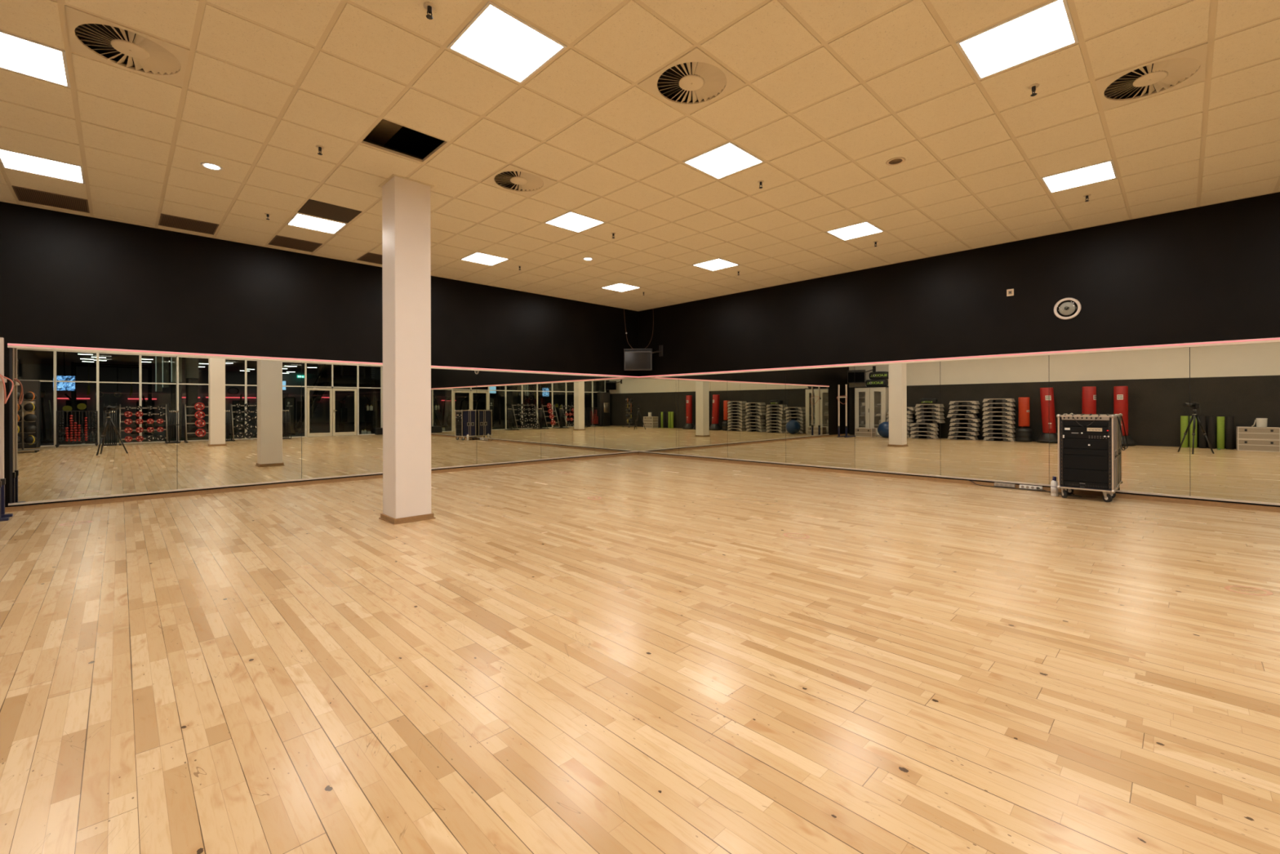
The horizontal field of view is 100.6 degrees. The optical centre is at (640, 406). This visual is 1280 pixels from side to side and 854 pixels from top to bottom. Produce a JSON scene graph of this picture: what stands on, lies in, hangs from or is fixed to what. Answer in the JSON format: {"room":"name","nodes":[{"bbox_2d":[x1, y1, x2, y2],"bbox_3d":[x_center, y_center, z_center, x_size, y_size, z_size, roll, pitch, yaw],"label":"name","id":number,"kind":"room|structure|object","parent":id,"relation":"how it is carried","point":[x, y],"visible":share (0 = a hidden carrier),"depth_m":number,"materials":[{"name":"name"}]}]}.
{"room":"fitness studio","nodes":[
{"label":"fitness studio","id":0,"kind":"room"},
{"bbox_2d":[0,201,638,506],"bbox_3d":[-4.481,-1.001,9.276,12.750,4.750,0.250,0,0,-44],"label":"wall","id":1,"kind":"structure","parent":0,"point":[67,279],"depth_m":7.71,"materials":[{"name":"black paint"}]},
{"bbox_2d":[12,347,177,502],"bbox_3d":[-6.853,0.221,6.749,1.455,1.822,0.008,0,0,-44],"label":"wall mirror","id":2,"kind":"object","parent":1,"relation":"attached to","point":[85,424],"visible":1,"depth_m":6.69,"materials":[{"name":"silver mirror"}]},
{"bbox_2d":[177,355,301,488],"bbox_3d":[-5.809,0.218,7.772,1.459,1.822,0.008,0,0,-44],"label":"wall mirror","id":3,"kind":"object","parent":1,"relation":"attached to","point":[239,420],"visible":1,"depth_m":7.71,"materials":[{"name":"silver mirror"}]},
{"bbox_2d":[4,450,638,512],"bbox_3d":[-4.379,1.196,9.178,12.150,0.056,0.026,0,0,-44],"label":"baseboard","id":4,"kind":"structure","parent":1,"relation":"attached to","point":[23,508],"depth_m":7.79,"materials":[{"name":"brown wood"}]},
{"bbox_2d":[7,342,638,378],"bbox_3d":[-3.714,-0.725,9.814,10.297,0.051,0.049,0,0,-44],"label":"ledge","id":5,"kind":"object","parent":1,"relation":"attached to","point":[9,344],"visible":1,"depth_m":7.77,"materials":[{"name":"pink"}]},
{"bbox_2d":[301,361,382,479],"bbox_3d":[-4.763,0.215,8.798,1.461,1.822,0.008,0,0,-44],"label":"wall mirror","id":6,"kind":"object","parent":1,"relation":"attached to","point":[342,404],"visible":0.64,"depth_m":8.67,"materials":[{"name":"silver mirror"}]},
{"bbox_2d":[431,368,476,467],"bbox_3d":[-3.715,0.212,9.826,1.465,1.822,0.008,0,0,-44],"label":"wall mirror","id":7,"kind":"object","parent":1,"relation":"attached to","point":[453,392],"visible":0.64,"depth_m":10.00,"materials":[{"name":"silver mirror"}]},
{"bbox_2d":[476,370,541,464],"bbox_3d":[-2.662,0.209,10.859,1.475,1.822,0.008,0,0,-44],"label":"wall mirror","id":8,"kind":"object","parent":1,"relation":"attached to","point":[508,404],"visible":1,"depth_m":10.82,"materials":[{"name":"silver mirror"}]},
{"bbox_2d":[541,373,595,458],"bbox_3d":[-1.603,0.206,11.897,1.480,1.822,0.008,0,0,-44],"label":"wall mirror","id":9,"kind":"object","parent":1,"relation":"attached to","point":[567,401],"visible":1,"depth_m":11.87,"materials":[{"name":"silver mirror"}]},
{"bbox_2d":[594,376,638,454],"bbox_3d":[-0.557,0.203,12.922,1.440,1.822,0.008,0,0,-44],"label":"wall mirror","id":10,"kind":"object","parent":1,"relation":"attached to","point":[616,398],"visible":1,"depth_m":12.88,"materials":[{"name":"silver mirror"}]},
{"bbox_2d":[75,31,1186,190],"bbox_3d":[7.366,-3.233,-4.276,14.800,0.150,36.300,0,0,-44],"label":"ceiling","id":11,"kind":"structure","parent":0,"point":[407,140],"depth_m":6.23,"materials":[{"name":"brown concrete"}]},
{"bbox_2d":[364,119,403,145],"bbox_3d":[-2.426,-2.917,4.889,0.570,0.428,1.800,0,0,-44],"label":"air duct","id":12,"kind":"object","parent":11,"relation":"hanging from","point":[384,130],"visible":0.04,"depth_m":5.26,"materials":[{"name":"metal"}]},
{"bbox_2d":[0,454,1279,853],"bbox_3d":[0.818,1.285,3.878,12.550,0.150,15.270,0,0,-44],"label":"floor","id":13,"kind":"structure","parent":0,"point":[533,664],"depth_m":2.44,"materials":[{"name":"brown wood"}]},
{"bbox_2d":[0,337,13,521],"bbox_3d":[-7.267,0.232,5.596,0.830,2.000,0.400,0,0,-44],"label":"station","id":14,"kind":"object","parent":13,"relation":"on","point":[3,517],"visible":0.94,"depth_m":5.91,"materials":[{"name":"beige"}]},
{"bbox_2d":[0,373,13,404],"bbox_3d":[-6.983,-0.193,5.846,0.086,0.327,0.395,0,0,-44],"label":"elastic band","id":15,"kind":"object","parent":14,"relation":"hanging from","point":[6,398],"visible":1,"depth_m":5.79,"materials":[{"name":"brown rubber"}]},
{"bbox_2d":[377,173,435,524],"bbox_3d":[-2.549,-0.596,5.792,0.437,3.630,0.437,0,0,-44],"label":"pillar","id":16,"kind":"structure","parent":13,"relation":"on","point":[406,202],"depth_m":5.65,"materials":[{"name":"paint"}]},
{"bbox_2d":[782,533,809,538],"bbox_3d":[1.458,1.207,4.975,0.250,0.001,0.188,0,0,36],"label":"floor sticker","id":17,"kind":"object","parent":13,"relation":"on","point":[784,534],"visible":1,"depth_m":4.98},
{"bbox_2d":[994,482,1015,488],"bbox_3d":[5.368,1.157,7.843,0.042,0.052,0.260,0,0,-44],"label":"power strip","id":18,"kind":"object","parent":13,"relation":"on","point":[997,484],"visible":1,"depth_m":7.83,"materials":[{"name":"beige plastic"}]},
{"bbox_2d":[967,479,1074,494],"bbox_3d":[5.458,1.159,7.710,0.052,0.075,1.304,0,0,-41],"label":"power cable","id":19,"kind":"object","parent":13,"relation":"on","point":[967,479],"visible":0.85,"depth_m":7.78,"materials":[{"name":"black plastic"}]},
{"bbox_2d":[1019,484,1042,489],"bbox_3d":[5.577,1.157,7.608,0.073,0.052,0.270,0,0,-44],"label":"power strip","id":20,"kind":"object","parent":13,"relation":"on","point":[1024,486],"visible":1,"depth_m":7.61,"materials":[{"name":"white plastic"}]},
{"bbox_2d":[1050,475,1057,496],"bbox_3d":[5.547,1.066,7.129,0.082,0.262,0.086,0,0,26],"label":"bottle","id":21,"kind":"object","parent":13,"relation":"on","point":[1054,483],"visible":0.91,"depth_m":7.10,"materials":[{"name":"white plastic"}]},
{"bbox_2d":[1037,488,1082,497],"bbox_3d":[5.703,1.172,7.257,0.031,0.045,0.551,0,0,-21],"label":"power cable","id":22,"kind":"object","parent":13,"relation":"on","point":[1037,488],"visible":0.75,"depth_m":7.24,"materials":[{"name":"black plastic"}]},
{"bbox_2d":[1056,413,1119,502],"bbox_3d":[5.839,0.646,6.948,0.568,1.097,0.576,0,0,-44],"label":"flight case","id":23,"kind":"object","parent":13,"relation":"on","point":[1087,455],"visible":1,"depth_m":6.78,"materials":[{"name":"black laminate"}]},
{"bbox_2d":[1116,416,1125,450],"bbox_3d":[6.158,0.344,6.802,0.192,0.439,0.068,0,0,-38],"label":"cable","id":24,"kind":"object","parent":23,"relation":"hanging from","point":[1117,416],"visible":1,"depth_m":6.75,"materials":[{"name":"black plastic"}]},
{"bbox_2d":[1224,585,1273,595],"bbox_3d":[3.968,1.201,3.473,0.250,0.001,0.188,0,0,-4],"label":"floor sticker","id":25,"kind":"object","parent":13,"relation":"on","point":[1228,588],"visible":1,"depth_m":3.47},
{"bbox_2d":[0,0,1279,311],"bbox_3d":[0.866,-2.420,3.809,12.103,0.020,15.017,0,0,-44],"label":"ceiling","id":26,"kind":"structure","parent":0,"point":[633,42],"depth_m":4.64,"materials":[{"name":"tile"}]},
{"bbox_2d":[0,30,70,88],"bbox_3d":[-4.290,-2.422,3.595,0.570,0.055,0.570,0,0,-44],"label":"ceiling light","id":27,"kind":"object","parent":26,"relation":"in","point":[18,54],"visible":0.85,"depth_m":3.68,"materials":[{"name":"white plastic"}]},
{"bbox_2d":[0,148,84,183],"bbox_3d":[-5.971,-2.417,5.308,0.570,0.055,0.570,0,0,-44],"label":"ceiling light","id":28,"kind":"object","parent":26,"relation":"in","point":[9,159],"visible":0.88,"depth_m":5.30,"materials":[{"name":"white plastic"}]},
{"bbox_2d":[11,185,89,213],"bbox_3d":[-6.811,-2.398,6.165,0.570,0.020,0.570,0,0,-44],"label":"air vent","id":29,"kind":"object","parent":26,"relation":"in","point":[23,194],"visible":1,"depth_m":6.15,"materials":[{"name":"brown metal"}]},
{"bbox_2d":[65,4,189,87],"bbox_3d":[-3.442,-2.471,3.586,0.570,0.151,0.570,0,0,-44],"label":"air vent","id":30,"kind":"object","parent":26,"relation":"in","point":[148,52],"visible":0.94,"depth_m":3.57,"materials":[{"name":"beige metal"}]},
{"bbox_2d":[158,213,218,235],"bbox_3d":[-5.954,-2.400,7.005,0.570,0.020,0.570,0,0,-44],"label":"air vent","id":31,"kind":"object","parent":26,"relation":"in","point":[166,220],"visible":1,"depth_m":7.00,"materials":[{"name":"brown metal"}]},
{"bbox_2d":[200,162,222,170],"bbox_3d":[-4.278,-2.401,5.304,0.176,0.022,0.176,0,0,-44],"label":"recessed light","id":32,"kind":"object","parent":26,"relation":"in","point":[207,165],"visible":1,"depth_m":5.29,"materials":[{"name":"white glass"}]},
{"bbox_2d":[264,213,271,219],"bbox_3d":[-4.638,-2.362,6.615,0.068,0.070,0.068,0,0,-28],"label":"sprinkler","id":33,"kind":"object","parent":26,"relation":"attached to","point":[267,214],"visible":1,"depth_m":6.61,"materials":[{"name":"black metal"}]},
{"bbox_2d":[267,235,322,252],"bbox_3d":[-5.097,-2.402,7.846,0.570,0.020,0.570,0,0,-44],"label":"air vent","id":34,"kind":"object","parent":26,"relation":"in","point":[278,241],"visible":1,"depth_m":7.83,"materials":[{"name":"brown metal"}]},
{"bbox_2d":[286,212,346,234],"bbox_3d":[-4.257,-2.422,6.989,0.570,0.055,0.570,0,0,-44],"label":"ceiling light","id":35,"kind":"object","parent":26,"relation":"in","point":[299,220],"visible":0.85,"depth_m":6.98,"materials":[{"name":"white plastic"}]},
{"bbox_2d":[315,145,324,155],"bbox_3d":[-2.966,-2.367,4.918,0.068,0.070,0.068,0,0,9],"label":"sprinkler","id":36,"kind":"object","parent":26,"relation":"attached to","point":[320,148],"visible":1,"depth_m":4.91,"materials":[{"name":"black metal"}]},
{"bbox_2d":[297,199,361,222],"bbox_3d":[-3.837,-2.406,6.560,0.568,0.014,0.568,0,0,-44],"label":"tile","id":37,"kind":"structure","parent":26,"relation":"in","point":[312,207],"depth_m":6.55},
{"bbox_2d":[356,252,382,264],"bbox_3d":[-4.240,-2.405,8.686,0.570,0.020,0.570,0,0,-44],"label":"air vent","id":38,"kind":"object","parent":26,"relation":"in","point":[368,257],"visible":0.52,"depth_m":8.61,"materials":[{"name":"brown"}]},
{"bbox_2d":[363,139,444,159],"bbox_3d":[-2.157,-2.445,4.847,0.606,0.025,0.606,0,0,-44],"label":"trim","id":39,"kind":"structure","parent":26,"relation":"attached to","point":[366,140],"depth_m":5.07,"materials":[{"name":"grey metal"}]},
{"bbox_2d":[423,2,435,19],"bbox_3d":[-1.269,-2.372,3.196,0.068,0.070,0.068,0,0,-44],"label":"sprinkler","id":40,"kind":"object","parent":26,"relation":"attached to","point":[430,7],"visible":1,"depth_m":3.19,"materials":[{"name":"beige metal"}]},
{"bbox_2d":[460,251,509,266],"bbox_3d":[-2.543,-2.427,8.669,0.570,0.055,0.570,0,0,-44],"label":"ceiling light","id":41,"kind":"object","parent":26,"relation":"in","point":[476,257],"visible":0.82,"depth_m":8.68,"materials":[{"name":"white plastic"}]},
{"bbox_2d":[446,0,567,84],"bbox_3d":[-0.896,-2.431,3.562,0.570,0.055,0.570,0,0,-44],"label":"ceiling light","id":42,"kind":"object","parent":26,"relation":"in","point":[496,39],"visible":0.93,"depth_m":3.54,"materials":[{"name":"white plastic"}]},
{"bbox_2d":[481,164,556,196],"bbox_3d":[-1.300,-2.477,5.687,0.570,0.151,0.570,0,0,-44],"label":"air vent","id":43,"kind":"object","parent":26,"relation":"in","point":[531,183],"visible":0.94,"depth_m":5.67,"materials":[{"name":"beige metal"}]},
{"bbox_2d":[543,210,605,232],"bbox_3d":[-0.863,-2.431,6.955,0.570,0.055,0.570,0,0,-44],"label":"ceiling light","id":44,"kind":"object","parent":26,"relation":"in","point":[570,220],"visible":0.8,"depth_m":6.96,"materials":[{"name":"white plastic"}]},
{"bbox_2d":[582,257,593,260],"bbox_3d":[-0.859,-2.411,8.657,0.176,0.022,0.176,0,0,-44],"label":"recessed light","id":45,"kind":"object","parent":26,"relation":"in","point":[584,258],"visible":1,"depth_m":8.66,"materials":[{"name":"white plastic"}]},
{"bbox_2d":[600,282,640,292],"bbox_3d":[-0.401,-2.432,10.770,0.570,0.055,0.570,0,0,-44],"label":"ceiling light","id":46,"kind":"object","parent":26,"relation":"in","point":[621,287],"visible":0.82,"depth_m":10.79,"materials":[{"name":"white plastic"}]},
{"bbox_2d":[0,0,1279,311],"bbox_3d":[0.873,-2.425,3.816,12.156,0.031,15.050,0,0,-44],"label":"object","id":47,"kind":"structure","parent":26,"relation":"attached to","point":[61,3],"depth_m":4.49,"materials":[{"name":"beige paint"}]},
{"bbox_2d":[637,46,745,114],"bbox_3d":[0.380,-2.482,3.973,0.570,0.151,0.570,0,0,-44],"label":"air vent","id":48,"kind":"object","parent":26,"relation":"in","point":[695,75],"visible":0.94,"depth_m":3.96,"materials":[{"name":"beige metal"}]},
{"bbox_2d":[692,257,739,271],"bbox_3d":[1.279,-2.437,9.056,0.570,0.055,0.570,0,0,-44],"label":"ceiling light","id":49,"kind":"object","parent":26,"relation":"in","point":[717,264],"visible":0.76,"depth_m":9.06,"materials":[{"name":"white plastic"}]},
{"bbox_2d":[682,141,764,179],"bbox_3d":[0.817,-2.436,5.242,0.570,0.055,0.570,0,0,-44],"label":"ceiling light","id":50,"kind":"object","parent":26,"relation":"in","point":[728,158],"visible":0.83,"depth_m":5.23,"materials":[{"name":"white plastic"}]},
{"bbox_2d":[757,180,764,188],"bbox_3d":[1.289,-2.378,5.704,0.068,0.070,0.068,0,0,25],"label":"sprinkler","id":51,"kind":"object","parent":26,"relation":"attached to","point":[760,182],"visible":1,"depth_m":5.69,"materials":[{"name":"black metal"}]},
{"bbox_2d":[826,221,884,240],"bbox_3d":[2.959,-2.442,7.342,0.570,0.055,0.570,0,0,-44],"label":"ceiling light","id":52,"kind":"object","parent":26,"relation":"in","point":[863,228],"visible":0.8,"depth_m":7.35,"materials":[{"name":"white plastic"}]},
{"bbox_2d":[885,157,905,165],"bbox_3d":[2.510,-2.447,5.238,0.176,0.077,0.176,0,0,-44],"label":"recessed light","id":53,"kind":"object","parent":26,"relation":"in","point":[896,161],"visible":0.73,"depth_m":5.23,"materials":[{"name":"beige"}]},
{"bbox_2d":[955,0,1078,79],"bbox_3d":[2.498,-2.440,3.528,0.570,0.055,0.570,0,0,-44],"label":"ceiling light","id":54,"kind":"object","parent":26,"relation":"in","point":[1047,28],"visible":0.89,"depth_m":3.51,"materials":[{"name":"white plastic"}]},
{"bbox_2d":[1027,83,1039,96],"bbox_3d":[2.965,-2.383,4.012,0.068,0.070,0.068,0,0,4],"label":"sprinkler","id":55,"kind":"object","parent":26,"relation":"attached to","point":[1033,86],"visible":1,"depth_m":4.00,"materials":[{"name":"black metal"}]},
{"bbox_2d":[1040,160,1117,193],"bbox_3d":[4.640,-2.446,5.629,0.570,0.055,0.570,0,0,-44],"label":"ceiling light","id":56,"kind":"object","parent":26,"relation":"in","point":[1104,171],"visible":0.86,"depth_m":5.61,"materials":[{"name":"white plastic"}]},
{"bbox_2d":[1083,194,1090,201],"bbox_3d":[5.120,-2.389,6.099,0.068,0.070,0.068,0,0,-33],"label":"sprinkler","id":57,"kind":"object","parent":26,"relation":"attached to","point":[1086,195],"visible":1,"depth_m":6.09,"materials":[{"name":"black metal"}]},
{"bbox_2d":[1095,42,1207,110],"bbox_3d":[3.774,-2.491,3.940,0.570,0.151,0.570,0,0,-44],"label":"air vent","id":58,"kind":"object","parent":26,"relation":"in","point":[1190,64],"visible":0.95,"depth_m":3.92,"materials":[{"name":"beige metal"}]},
{"bbox_2d":[638,191,1279,506],"bbox_3d":[7.034,-1.032,6.388,0.250,4.750,20.000,0,0,-44],"label":"wall","id":59,"kind":"structure","parent":0,"point":[1210,273],"depth_m":7.78,"materials":[{"name":"black paint"}]},
{"bbox_2d":[8,346,1190,503],"bbox_3d":[0.639,0.200,5.386,10.290,1.830,12.470,0,0,-44],"label":"trim","id":60,"kind":"structure","parent":59,"relation":"attached to","point":[10,348],"depth_m":6.24,"materials":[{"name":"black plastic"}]},
{"bbox_2d":[623,345,662,370],"bbox_3d":[0.069,-1.173,12.826,0.942,0.610,0.288,0,0,1],"label":"monitor","id":61,"kind":"object","parent":59,"relation":"attached to","point":[634,359],"visible":1,"depth_m":12.70,"materials":[{"name":"black plastic"}]},
{"bbox_2d":[638,376,679,453],"bbox_3d":[0.413,0.201,12.941,0.008,1.822,1.362,0,0,-44],"label":"wall mirror","id":62,"kind":"object","parent":59,"relation":"attached to","point":[658,397],"visible":1,"depth_m":12.92,"materials":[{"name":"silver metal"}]},
{"bbox_2d":[678,373,727,457],"bbox_3d":[1.381,0.198,11.953,0.008,1.822,1.393,0,0,-44],"label":"wall mirror","id":63,"kind":"object","parent":59,"relation":"attached to","point":[702,398],"visible":1,"depth_m":11.93,"materials":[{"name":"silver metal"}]},
{"bbox_2d":[727,369,786,462],"bbox_3d":[2.361,0.196,10.954,0.008,1.822,1.395,0,0,-44],"label":"wall mirror","id":64,"kind":"object","parent":59,"relation":"attached to","point":[756,401],"visible":1,"depth_m":10.92,"materials":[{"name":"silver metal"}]},
{"bbox_2d":[785,366,854,468],"bbox_3d":[3.333,0.193,9.963,0.008,1.822,1.371,0,0,-44],"label":"wall mirror","id":65,"kind":"object","parent":59,"relation":"attached to","point":[820,402],"visible":1,"depth_m":9.92,"materials":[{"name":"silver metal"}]},
{"bbox_2d":[854,361,940,475],"bbox_3d":[4.299,0.190,8.978,0.008,1.822,1.379,0,0,-44],"label":"wall mirror","id":66,"kind":"object","parent":59,"relation":"attached to","point":[897,406],"visible":1,"depth_m":8.93,"materials":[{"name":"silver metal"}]},
{"bbox_2d":[638,450,1279,512],"bbox_3d":[5.209,1.170,8.059,0.026,0.056,15.050,0,0,-44],"label":"baseboard","id":67,"kind":"structure","parent":59,"relation":"attached to","point":[1272,508],"depth_m":8.11,"materials":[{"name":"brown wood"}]},
{"bbox_2d":[638,337,1279,378],"bbox_3d":[4.291,-0.746,8.968,0.049,0.051,12.467,0,0,-44],"label":"ledge","id":68,"kind":"object","parent":59,"relation":"attached to","point":[1277,339],"visible":1,"depth_m":7.72,"materials":[{"name":"glowing pink-red led light"},{"name":"plastic"}]},
{"bbox_2d":[940,355,1048,484],"bbox_3d":[5.269,0.188,7.989,0.008,1.822,1.383,0,0,-44],"label":"wall mirror","id":69,"kind":"object","parent":59,"relation":"attached to","point":[994,412],"visible":1,"depth_m":7.93,"materials":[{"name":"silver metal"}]},
{"bbox_2d":[1006,288,1013,296],"bbox_3d":[5.438,-1.679,7.825,0.015,0.100,0.086,0,0,-44],"label":"wall outlet","id":70,"kind":"object","parent":59,"relation":"attached to","point":[1010,292],"visible":1,"depth_m":7.83,"materials":[{"name":"beige plastic"}]},
{"bbox_2d":[1053,297,1080,319],"bbox_3d":[5.892,-1.353,7.346,0.038,0.300,0.300,0,0,-44],"label":"wall clock","id":71,"kind":"object","parent":59,"relation":"attached to","point":[1066,308],"visible":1,"depth_m":7.34,"materials":[{"name":"beige plastic"}]},
{"bbox_2d":[1048,346,1190,496],"bbox_3d":[6.238,0.185,7.000,0.008,1.822,1.375,0,0,-44],"label":"wall mirror","id":72,"kind":"object","parent":59,"relation":"attached to","point":[1148,390],"visible":0.79,"depth_m":6.84,"materials":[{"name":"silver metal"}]},
{"bbox_2d":[1190,342,1279,503],"bbox_3d":[7.207,0.182,6.013,0.008,1.822,1.382,0,0,-44],"label":"wall mirror","id":73,"kind":"object","parent":59,"relation":"attached to","point":[1235,388],"visible":1,"depth_m":6.24,"materials":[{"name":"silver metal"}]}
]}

